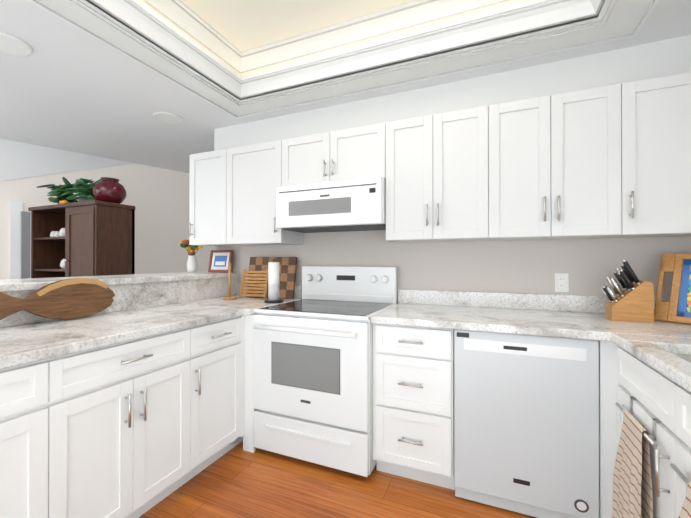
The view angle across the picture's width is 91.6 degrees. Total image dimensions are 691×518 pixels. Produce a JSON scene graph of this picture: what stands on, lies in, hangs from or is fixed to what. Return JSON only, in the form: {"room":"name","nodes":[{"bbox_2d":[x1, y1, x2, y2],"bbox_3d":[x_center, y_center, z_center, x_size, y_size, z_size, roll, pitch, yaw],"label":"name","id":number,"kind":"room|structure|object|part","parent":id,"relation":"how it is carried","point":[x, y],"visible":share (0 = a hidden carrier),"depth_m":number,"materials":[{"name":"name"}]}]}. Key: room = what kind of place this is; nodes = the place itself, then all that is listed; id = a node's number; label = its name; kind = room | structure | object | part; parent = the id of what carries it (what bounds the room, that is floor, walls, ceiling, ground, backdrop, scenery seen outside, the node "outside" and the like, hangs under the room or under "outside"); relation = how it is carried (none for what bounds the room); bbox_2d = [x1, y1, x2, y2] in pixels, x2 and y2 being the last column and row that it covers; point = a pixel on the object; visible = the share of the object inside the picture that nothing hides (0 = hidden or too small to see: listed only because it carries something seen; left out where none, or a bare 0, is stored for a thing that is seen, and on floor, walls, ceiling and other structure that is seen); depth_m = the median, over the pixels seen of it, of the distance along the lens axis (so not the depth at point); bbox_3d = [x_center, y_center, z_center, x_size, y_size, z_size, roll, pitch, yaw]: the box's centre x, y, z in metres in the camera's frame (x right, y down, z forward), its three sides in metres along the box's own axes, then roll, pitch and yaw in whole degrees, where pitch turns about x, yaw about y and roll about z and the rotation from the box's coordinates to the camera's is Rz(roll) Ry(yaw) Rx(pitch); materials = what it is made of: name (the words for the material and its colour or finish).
{"room":"kitchen","nodes":[
{"label":"kitchen","id":0,"kind":"room"},
{"bbox_2d":[0,138,214,279],"bbox_3d":[-3.634,0.015,3.211,0.132,2.440,8.500,0,0,43],"label":"wall","id":1,"kind":"structure","parent":0,"point":[157,198],"depth_m":4.18,"materials":[{"name":"grey paint"}]},
{"bbox_2d":[10,201,22,278],"bbox_3d":[-3.349,0.325,3.416,0.028,1.820,0.090,0,0,43],"label":"door frame","id":2,"kind":"structure","parent":1,"relation":"attached to","point":[16,207],"depth_m":3.40,"materials":[{"name":"white wood"}]},
{"bbox_2d":[6,296,224,326],"bbox_3d":[-1.685,0.692,1.530,0.130,1.072,3.298,0,0,23],"label":"wall","id":3,"kind":"structure","parent":0,"point":[108,312],"depth_m":2.02,"materials":[{"name":"grey stone"}]},
{"bbox_2d":[0,0,690,172],"bbox_3d":[-3.337,-1.386,1.857,10.440,0.350,10.000,0,0,23],"label":"ceiling","id":4,"kind":"structure","parent":0,"point":[66,86],"depth_m":2.28,"materials":[{"name":"white paint"}]},
{"bbox_2d":[0,31,33,56],"bbox_3d":[-1.904,-1.205,1.880,0.236,0.012,0.236,0,0,23],"label":"recessed light","id":5,"kind":"object","parent":4,"relation":"in","point":[12,45],"visible":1,"depth_m":1.90,"materials":[{"name":"white plastic"}]},
{"bbox_2d":[153,111,183,123],"bbox_3d":[-1.510,-1.201,2.864,0.236,0.012,0.236,0,0,23],"label":"recessed light","id":6,"kind":"object","parent":4,"relation":"in","point":[167,117],"visible":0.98,"depth_m":2.85,"materials":[{"name":"white plastic"}]},
{"bbox_2d":[27,0,659,118],"bbox_3d":[-0.399,-1.358,0.633,2.695,0.316,3.685,0,0,23],"label":"crown molding","id":7,"kind":"structure","parent":4,"relation":"attached to","point":[615,20],"depth_m":2.02,"materials":[{"name":"white wood"}]},
{"bbox_2d":[139,441,599,517],"bbox_3d":[-3.337,1.259,1.847,10.440,0.060,10.000,0,0,23],"label":"floor","id":8,"kind":"structure","parent":0,"point":[237,481],"depth_m":1.75,"materials":[{"name":"brown wood"}]},
{"bbox_2d":[0,353,75,517],"bbox_3d":[-1.458,0.789,1.028,0.621,0.874,0.729,0,0,23],"label":"base cabinet","id":9,"kind":"object","parent":8,"relation":"on","point":[38,398],"depth_m":1.17,"materials":[{"name":"white wood"}]},
{"bbox_2d":[0,272,246,369],"bbox_3d":[-1.525,0.234,1.463,1.140,0.238,3.297,0,0,23],"label":"countertop","id":10,"kind":"structure","parent":9,"relation":"on","point":[25,343],"depth_m":1.78,"materials":[{"name":"stone"}]},
{"bbox_2d":[0,278,114,319],"bbox_3d":[-1.458,0.206,1.688,0.053,0.212,0.576,0,0,23],"label":"board","id":11,"kind":"object","parent":10,"relation":"on","point":[68,299],"visible":1,"depth_m":1.72,"materials":[{"name":"brown wood"}]},
{"bbox_2d":[179,239,202,271],"bbox_3d":[-1.392,-0.045,3.028,0.217,0.329,0.151,0,0,23],"label":"flower vase","id":12,"kind":"object","parent":10,"relation":"on","point":[192,264],"visible":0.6,"depth_m":3.00,"materials":[{"name":"white ceramic"}]},
{"bbox_2d":[208,250,232,272],"bbox_3d":[-1.121,0.021,3.013,0.245,0.201,0.054,0,0,23],"label":"framed picture","id":13,"kind":"object","parent":10,"relation":"on","point":[219,260],"visible":0.9,"depth_m":3.01,"materials":[{"name":"brown"}]},
{"bbox_2d":[223,263,236,299],"bbox_3d":[-0.908,0.172,2.637,0.104,0.290,0.104,0,0,23],"label":"stand","id":14,"kind":"object","parent":10,"relation":"on","point":[229,297],"visible":1,"depth_m":2.63,"materials":[{"name":"brown wood"}]},
{"bbox_2d":[239,269,267,297],"bbox_3d":[-0.753,0.201,2.780,0.265,0.233,0.061,0,0,23],"label":"board","id":15,"kind":"object","parent":10,"relation":"on","point":[256,275],"visible":0.98,"depth_m":2.77,"materials":[{"name":"brown wood"}]},
{"bbox_2d":[246,257,296,298],"bbox_3d":[-0.616,0.150,2.784,0.455,0.335,0.076,0,0,23],"label":"cutting boards","id":16,"kind":"object","parent":10,"relation":"on","point":[287,271],"visible":0.58,"depth_m":2.73,"materials":[{"name":"brown wood"}]},
{"bbox_2d":[264,259,282,302],"bbox_3d":[-0.525,0.159,2.464,0.136,0.315,0.136,0,0,23],"label":"paper towel","id":17,"kind":"object","parent":10,"relation":"on","point":[273,281],"visible":1,"depth_m":2.43,"materials":[{"name":"white paper"}]},
{"bbox_2d":[20,200,135,278],"bbox_3d":[-2.544,0.367,3.190,1.035,1.735,0.415,0,0,23],"label":"hutch","id":18,"kind":"object","parent":8,"relation":"on","point":[88,238],"visible":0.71,"depth_m":3.06,"materials":[{"name":"brown wood"}]},
{"bbox_2d":[36,177,100,203],"bbox_3d":[-2.663,-0.645,3.293,0.758,0.288,0.335,0,0,23],"label":"potted plant","id":19,"kind":"object","parent":18,"relation":"on","point":[83,188],"visible":0.88,"depth_m":3.21,"materials":[{"name":"green plant"}]},
{"bbox_2d":[92,177,126,203],"bbox_3d":[-2.184,-0.622,3.115,0.260,0.241,0.260,0,0,23],"label":"vase","id":20,"kind":"object","parent":18,"relation":"on","point":[109,189],"visible":0.9,"depth_m":3.03,"materials":[{"name":"red ceramic"}]},
{"bbox_2d":[76,324,203,517],"bbox_3d":[-1.218,0.791,1.595,0.621,0.874,0.729,0,0,23],"label":"base cabinet","id":21,"kind":"object","parent":8,"relation":"on","point":[136,428],"depth_m":1.50,"materials":[{"name":"white wood"}]},
{"bbox_2d":[204,317,235,468],"bbox_3d":[-1.020,0.793,2.062,0.621,0.874,0.511,0,0,23],"label":"base cabinet","id":22,"kind":"object","parent":8,"relation":"on","point":[219,336],"depth_m":1.96,"materials":[{"name":"white wood"}]},
{"bbox_2d":[236,314,256,452],"bbox_3d":[-0.787,0.795,2.529,0.686,0.874,0.753,0,0,23],"label":"base cabinet","id":23,"kind":"object","parent":8,"relation":"on","point":[245,409],"depth_m":2.14,"materials":[{"name":"white wood"}]},
{"bbox_2d":[244,286,301,314],"bbox_3d":[-0.478,0.287,2.428,0.035,0.137,0.703,0,0,23],"label":"countertop","id":24,"kind":"structure","parent":23,"relation":"on","point":[250,303],"depth_m":2.51,"materials":[{"name":"stone"}]},
{"bbox_2d":[253,266,396,476],"bbox_3d":[-0.118,0.643,2.242,0.766,1.174,0.708,0,0,23],"label":"range","id":25,"kind":"object","parent":8,"relation":"on","point":[313,374],"visible":0.96,"depth_m":1.98,"materials":[{"name":"white metal"}]},
{"bbox_2d":[373,323,454,489],"bbox_3d":[0.459,0.793,2.059,0.434,0.874,0.650,0,0,23],"label":"base cabinet","id":26,"kind":"object","parent":8,"relation":"on","point":[413,402],"visible":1,"depth_m":1.79,"materials":[{"name":"white wood"}]},
{"bbox_2d":[454,330,598,517],"bbox_3d":[0.947,0.791,1.861,0.607,0.866,0.600,0,0,23],"label":"dishwasher","id":27,"kind":"object","parent":8,"relation":"on","point":[526,424],"visible":0.81,"depth_m":1.58,"materials":[{"name":"grey metal"}]},
{"bbox_2d":[599,341,660,517],"bbox_3d":[1.071,0.790,1.252,0.082,0.874,0.719,0,0,23],"label":"base cabinet","id":28,"kind":"object","parent":8,"relation":"on","point":[624,375],"depth_m":1.47,"materials":[{"name":"white wood"}]},
{"bbox_2d":[371,289,607,340],"bbox_3d":[0.759,0.285,1.935,1.082,0.137,0.648,0,0,23],"label":"countertop","id":29,"kind":"structure","parent":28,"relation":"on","point":[549,315],"depth_m":1.94,"materials":[{"name":"stone"}]},
{"bbox_2d":[612,410,652,517],"bbox_3d":[1.028,0.855,1.213,0.037,0.576,0.265,0,0,23],"label":"hanging towel","id":30,"kind":"object","parent":28,"relation":"hanging from","point":[632,490],"visible":1,"depth_m":1.17,"materials":[{"name":"beige fabric"}]},
{"bbox_3d":[1.043,0.553,1.191,0.046,0.068,0.330,0,0,23],"label":"towel bar rail","id":31,"kind":"part","parent":28,"relation":"part of","materials":[{"name":"silver metal"}]},
{"bbox_2d":[639,365,690,517],"bbox_3d":[0.778,0.787,0.559,0.082,0.874,1.013,0,0,23],"label":"base cabinet","id":32,"kind":"object","parent":8,"relation":"on","point":[661,398],"depth_m":1.01,"materials":[{"name":"white wood"}]},
{"bbox_2d":[596,296,690,391],"bbox_3d":[1.108,0.380,0.348,0.797,0.339,3.297,0,0,23],"label":"countertop","id":33,"kind":"structure","parent":32,"relation":"on","point":[663,348],"depth_m":1.26,"materials":[{"name":"stone"}]},
{"bbox_2d":[601,259,654,322],"bbox_3d":[1.439,0.158,1.729,0.199,0.311,0.105,0,0,23],"label":"knife block","id":34,"kind":"object","parent":33,"relation":"on","point":[633,301],"visible":1,"depth_m":1.69,"materials":[{"name":"brown wood"}]},
{"bbox_2d":[654,254,690,324],"bbox_3d":[1.741,0.143,1.553,0.154,0.341,0.450,0,0,-32],"label":"tray","id":35,"kind":"object","parent":33,"relation":"on","point":[676,308],"visible":0.94,"depth_m":1.68,"materials":[{"name":"brown wood"}]},
{"bbox_3d":[0.872,0.551,0.786,0.046,0.068,0.330,0,0,23],"label":"towel bar rail","id":36,"kind":"part","parent":32,"relation":"part of","materials":[{"name":"silver metal"}]},
{"bbox_2d":[679,481,690,517],"bbox_3d":[0.857,0.829,0.808,0.036,0.526,0.265,0,0,23],"label":"hanging towel","id":37,"kind":"object","parent":32,"relation":"hanging from","point":[685,512],"visible":1,"depth_m":0.86,"materials":[{"name":"beige fabric"}]},
{"bbox_2d":[214,35,690,340],"bbox_3d":[0.542,0.011,2.447,3.760,2.440,0.142,0,0,23],"label":"wall","id":38,"kind":"structure","parent":0,"point":[589,266],"depth_m":2.22,"materials":[{"name":"grey paint"}]},
{"bbox_2d":[189,148,232,245],"bbox_3d":[-1.042,-0.497,2.879,0.453,0.760,0.317,0,0,23],"label":"upper cabinet","id":39,"kind":"object","parent":38,"relation":"attached to","point":[211,173],"depth_m":2.74,"materials":[{"name":"white wood"}]},
{"bbox_2d":[233,140,302,245],"bbox_3d":[-0.673,-0.497,2.723,0.573,0.760,0.317,0,0,23],"label":"upper cabinet","id":40,"kind":"object","parent":38,"relation":"attached to","point":[256,167],"depth_m":2.56,"materials":[{"name":"white wood"}]},
{"bbox_2d":[281,123,384,185],"bbox_3d":[-0.046,-0.698,2.459,0.789,0.360,0.317,0,0,23],"label":"upper cabinet","id":41,"kind":"object","parent":38,"relation":"attached to","point":[357,152],"depth_m":2.30,"materials":[{"name":"white wood"}]},
{"bbox_2d":[276,176,385,232],"bbox_3d":[-0.062,-0.364,2.419,0.779,0.301,0.400,0,0,23],"label":"over-the-range microwave","id":42,"kind":"object","parent":41,"relation":"attached to","point":[359,204],"visible":0.96,"depth_m":2.23,"materials":[{"name":"white plastic"}]},
{"bbox_2d":[385,103,500,242],"bbox_3d":[0.625,-0.500,2.174,0.667,0.760,0.317,0,0,23],"label":"upper cabinet","id":43,"kind":"object","parent":38,"relation":"attached to","point":[443,170],"depth_m":2.02,"materials":[{"name":"white wood"}]},
{"bbox_2d":[555,273,568,291],"bbox_3d":[1.318,0.145,2.048,0.072,0.116,0.009,0,0,23],"label":"electrical outlet plate","id":44,"kind":"object","parent":38,"relation":"attached to","point":[561,282],"visible":1,"depth_m":2.04,"materials":[{"name":"white plastic"}]},
{"bbox_2d":[501,80,640,240],"bbox_3d":[1.162,-0.501,1.947,0.726,0.760,0.317,0,0,23],"label":"upper cabinet","id":45,"kind":"object","parent":38,"relation":"attached to","point":[611,161],"depth_m":1.77,"materials":[{"name":"white wood"}]},
{"bbox_2d":[637,72,690,237],"bbox_3d":[1.629,-0.501,1.749,0.511,0.760,0.317,0,0,23],"label":"upper cabinet","id":46,"kind":"object","parent":38,"relation":"attached to","point":[666,100],"depth_m":1.62,"materials":[{"name":"white wood"}]}
]}

